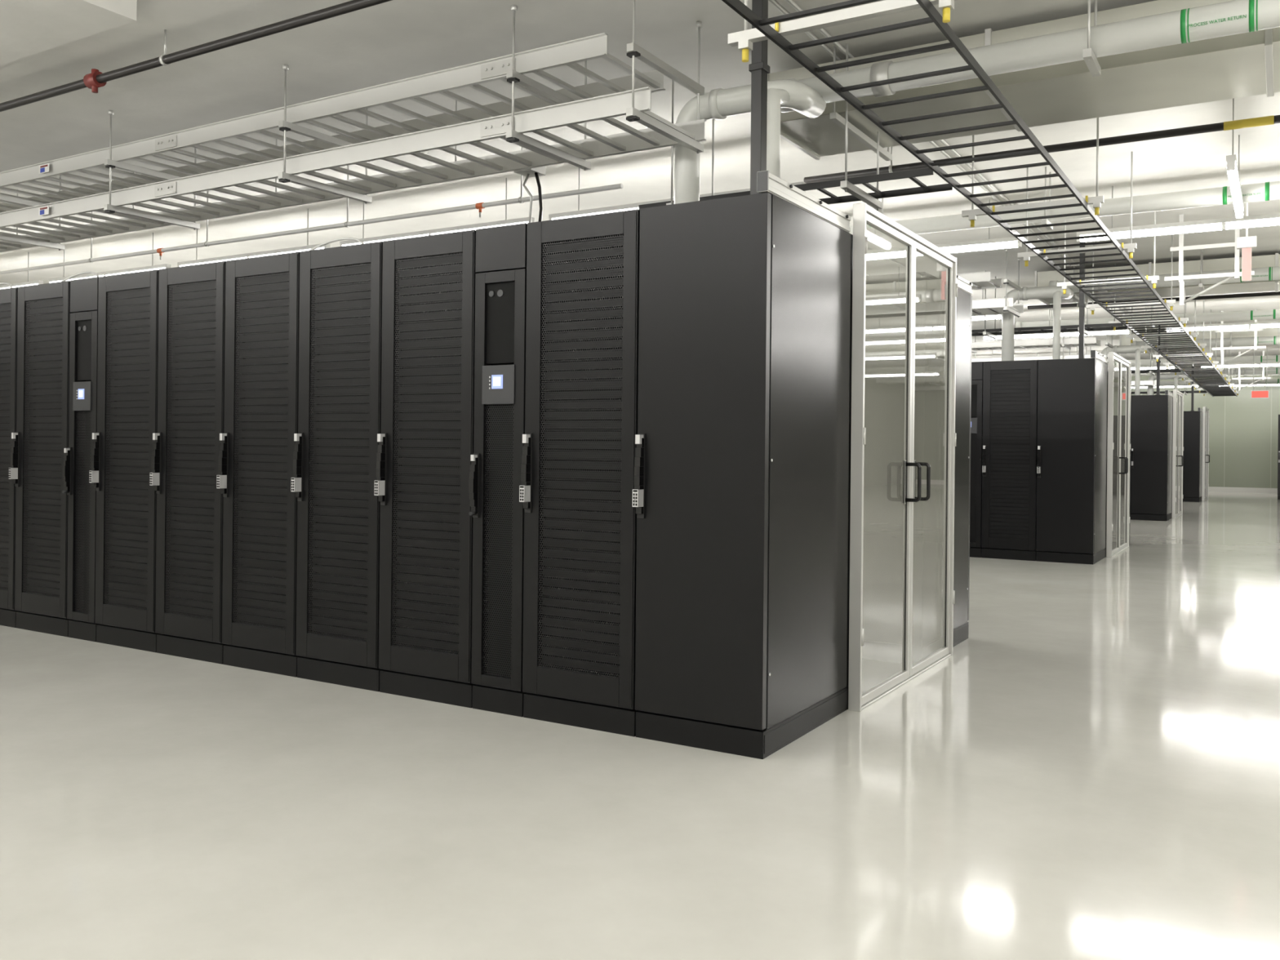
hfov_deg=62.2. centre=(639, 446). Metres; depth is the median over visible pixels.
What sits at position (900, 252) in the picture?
strip light
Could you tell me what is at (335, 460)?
rack
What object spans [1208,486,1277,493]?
baseboard
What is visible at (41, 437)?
rack
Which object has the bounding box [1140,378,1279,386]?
pipe
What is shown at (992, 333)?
ladder
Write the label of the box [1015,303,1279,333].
pipe
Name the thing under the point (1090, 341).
cable tray
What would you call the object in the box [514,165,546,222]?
cable
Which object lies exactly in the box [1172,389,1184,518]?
door
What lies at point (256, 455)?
rack
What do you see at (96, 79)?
pipe
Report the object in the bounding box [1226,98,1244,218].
strip light
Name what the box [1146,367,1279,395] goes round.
pipe
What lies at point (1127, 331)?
strip light
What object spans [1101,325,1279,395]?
pipe
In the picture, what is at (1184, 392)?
ladder
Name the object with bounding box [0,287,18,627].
rack
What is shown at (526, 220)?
strip light
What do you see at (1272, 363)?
strip light
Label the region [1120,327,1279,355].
air duct
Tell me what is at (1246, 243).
exit sign
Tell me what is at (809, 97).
pipe
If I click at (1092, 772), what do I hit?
floor
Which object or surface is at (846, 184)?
cable tray
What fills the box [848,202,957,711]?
door
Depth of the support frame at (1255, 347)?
18.10 m
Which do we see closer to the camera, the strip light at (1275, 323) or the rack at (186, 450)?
the rack at (186, 450)
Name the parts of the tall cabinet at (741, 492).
roof rail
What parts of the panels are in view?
roof rail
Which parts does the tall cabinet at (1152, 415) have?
roof rail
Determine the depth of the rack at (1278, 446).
28.15 m
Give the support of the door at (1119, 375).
on the floor
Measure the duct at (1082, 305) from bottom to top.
1.409 m
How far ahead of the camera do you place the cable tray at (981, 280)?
13.11 m
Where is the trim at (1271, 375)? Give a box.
[1180,375,1272,488]
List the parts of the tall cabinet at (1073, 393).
roof rail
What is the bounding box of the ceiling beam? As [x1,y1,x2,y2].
[0,0,137,65]
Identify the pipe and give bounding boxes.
[0,0,391,111]
[0,146,622,275]
[672,0,1279,204]
[804,115,1279,183]
[848,166,1279,245]
[1001,249,1279,360]
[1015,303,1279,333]
[1027,291,1279,309]
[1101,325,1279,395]
[1120,351,1279,365]
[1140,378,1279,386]
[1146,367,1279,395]
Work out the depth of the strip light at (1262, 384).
30.97 m
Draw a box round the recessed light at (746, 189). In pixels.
[699,188,750,197]
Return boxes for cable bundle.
[0,237,364,288]
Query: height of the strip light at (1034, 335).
0.074 m
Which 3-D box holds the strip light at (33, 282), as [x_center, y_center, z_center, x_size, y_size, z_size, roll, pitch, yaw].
[-8.658,-2.273,14.151,2.400,0.482,0.056,1,0,31]
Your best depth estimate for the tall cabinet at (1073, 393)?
11.75 m
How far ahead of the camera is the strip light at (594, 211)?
9.10 m
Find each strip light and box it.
[0,252,43,288]
[48,232,170,283]
[177,208,329,266]
[339,177,534,246]
[548,194,674,220]
[866,246,906,260]
[933,226,1022,253]
[972,288,1001,320]
[982,334,1001,339]
[1013,333,1053,338]
[1060,331,1079,336]
[1076,229,1109,242]
[1084,328,1131,335]
[1107,213,1279,239]
[1130,351,1175,369]
[1131,386,1199,388]
[1164,302,1279,332]
[1200,361,1279,368]
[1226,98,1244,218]
[1229,376,1279,386]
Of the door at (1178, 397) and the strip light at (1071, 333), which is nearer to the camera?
the strip light at (1071, 333)
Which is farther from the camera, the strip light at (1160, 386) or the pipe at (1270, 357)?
the strip light at (1160, 386)
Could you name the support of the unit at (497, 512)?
on the floor
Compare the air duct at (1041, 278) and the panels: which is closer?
the panels
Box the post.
[748,0,769,194]
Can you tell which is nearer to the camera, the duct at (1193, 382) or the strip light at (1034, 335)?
the strip light at (1034, 335)
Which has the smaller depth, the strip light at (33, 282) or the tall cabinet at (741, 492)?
the tall cabinet at (741, 492)
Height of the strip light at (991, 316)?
0.482 m
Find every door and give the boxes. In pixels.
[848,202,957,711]
[1106,351,1131,557]
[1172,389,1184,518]
[1201,406,1209,500]
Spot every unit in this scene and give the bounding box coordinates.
[62,276,100,641]
[468,222,527,716]
[969,361,982,557]
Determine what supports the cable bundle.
on the rack at (335, 460)
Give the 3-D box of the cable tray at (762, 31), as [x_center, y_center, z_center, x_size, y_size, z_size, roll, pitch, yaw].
[8.103,-1.916,16.218,0.920,0.863,33.600,1,0,31]
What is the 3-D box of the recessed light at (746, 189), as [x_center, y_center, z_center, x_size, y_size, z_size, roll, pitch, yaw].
[0.689,-2.024,8.491,0.443,0.019,0.056,1,0,31]
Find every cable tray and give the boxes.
[0,0,706,252]
[638,43,952,210]
[721,0,1239,396]
[934,248,1023,317]
[971,326,1113,361]
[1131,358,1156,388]
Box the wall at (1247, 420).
[1131,375,1279,488]
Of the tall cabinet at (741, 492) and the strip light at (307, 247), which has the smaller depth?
the tall cabinet at (741, 492)
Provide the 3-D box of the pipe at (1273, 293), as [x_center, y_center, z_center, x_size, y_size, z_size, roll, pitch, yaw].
[10.254,-2.157,13.047,10.500,0.339,0.064,1,0,31]
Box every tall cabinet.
[631,170,853,759]
[1035,350,1107,564]
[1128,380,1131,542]
[1130,390,1173,520]
[1182,411,1202,502]
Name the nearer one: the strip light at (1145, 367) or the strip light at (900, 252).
the strip light at (900, 252)
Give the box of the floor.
[0,491,1279,959]
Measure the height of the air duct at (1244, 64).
0.448 m
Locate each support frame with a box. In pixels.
[1164,213,1254,306]
[1212,309,1266,364]
[1231,351,1271,390]
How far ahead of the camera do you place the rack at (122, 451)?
6.42 m
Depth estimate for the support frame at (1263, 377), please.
25.46 m
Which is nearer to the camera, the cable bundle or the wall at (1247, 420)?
the cable bundle
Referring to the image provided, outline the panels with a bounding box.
[862,268,972,664]
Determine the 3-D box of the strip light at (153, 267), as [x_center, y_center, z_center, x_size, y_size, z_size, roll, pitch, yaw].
[-6.434,-2.251,12.804,2.400,0.482,0.056,1,0,31]
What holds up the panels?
on the floor
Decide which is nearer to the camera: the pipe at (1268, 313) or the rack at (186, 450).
the rack at (186, 450)
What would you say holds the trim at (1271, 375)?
attached to the wall at (1247, 420)
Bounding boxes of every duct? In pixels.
[767,0,1279,160]
[1034,253,1279,307]
[1078,235,1085,358]
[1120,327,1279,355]
[1155,325,1160,395]
[1160,361,1279,380]
[1190,356,1194,411]
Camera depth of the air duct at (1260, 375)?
28.04 m
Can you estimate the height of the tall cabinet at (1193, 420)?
2.258 m
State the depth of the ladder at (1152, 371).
21.26 m
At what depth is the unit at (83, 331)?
6.65 m
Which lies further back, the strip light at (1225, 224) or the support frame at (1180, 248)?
the support frame at (1180, 248)
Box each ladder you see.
[971,270,1127,340]
[1085,330,1181,376]
[1131,366,1207,395]
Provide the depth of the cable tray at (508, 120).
6.84 m
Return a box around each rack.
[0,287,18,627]
[8,280,71,636]
[88,269,159,652]
[149,261,226,664]
[216,251,299,677]
[290,241,382,691]
[373,229,479,707]
[519,208,639,737]
[981,360,1038,560]
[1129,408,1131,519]
[1277,414,1279,499]
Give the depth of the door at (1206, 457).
27.71 m
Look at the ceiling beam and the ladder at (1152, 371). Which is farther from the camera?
the ladder at (1152, 371)
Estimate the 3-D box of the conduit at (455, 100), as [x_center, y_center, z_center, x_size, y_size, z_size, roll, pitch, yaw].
[-5.584,-2.209,10.010,13.550,0.550,0.044,1,0,31]
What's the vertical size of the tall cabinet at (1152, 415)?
2.341 m
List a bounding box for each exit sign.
[1236,202,1257,280]
[1250,348,1269,398]
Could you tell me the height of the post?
1.409 m
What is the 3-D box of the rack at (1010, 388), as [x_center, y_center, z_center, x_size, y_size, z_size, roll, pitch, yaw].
[4.449,0.155,12.476,0.598,2.258,1.126,1,0,31]
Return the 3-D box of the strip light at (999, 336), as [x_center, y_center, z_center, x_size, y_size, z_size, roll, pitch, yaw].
[6.195,-1.917,18.670,0.322,0.073,0.056,1,0,31]

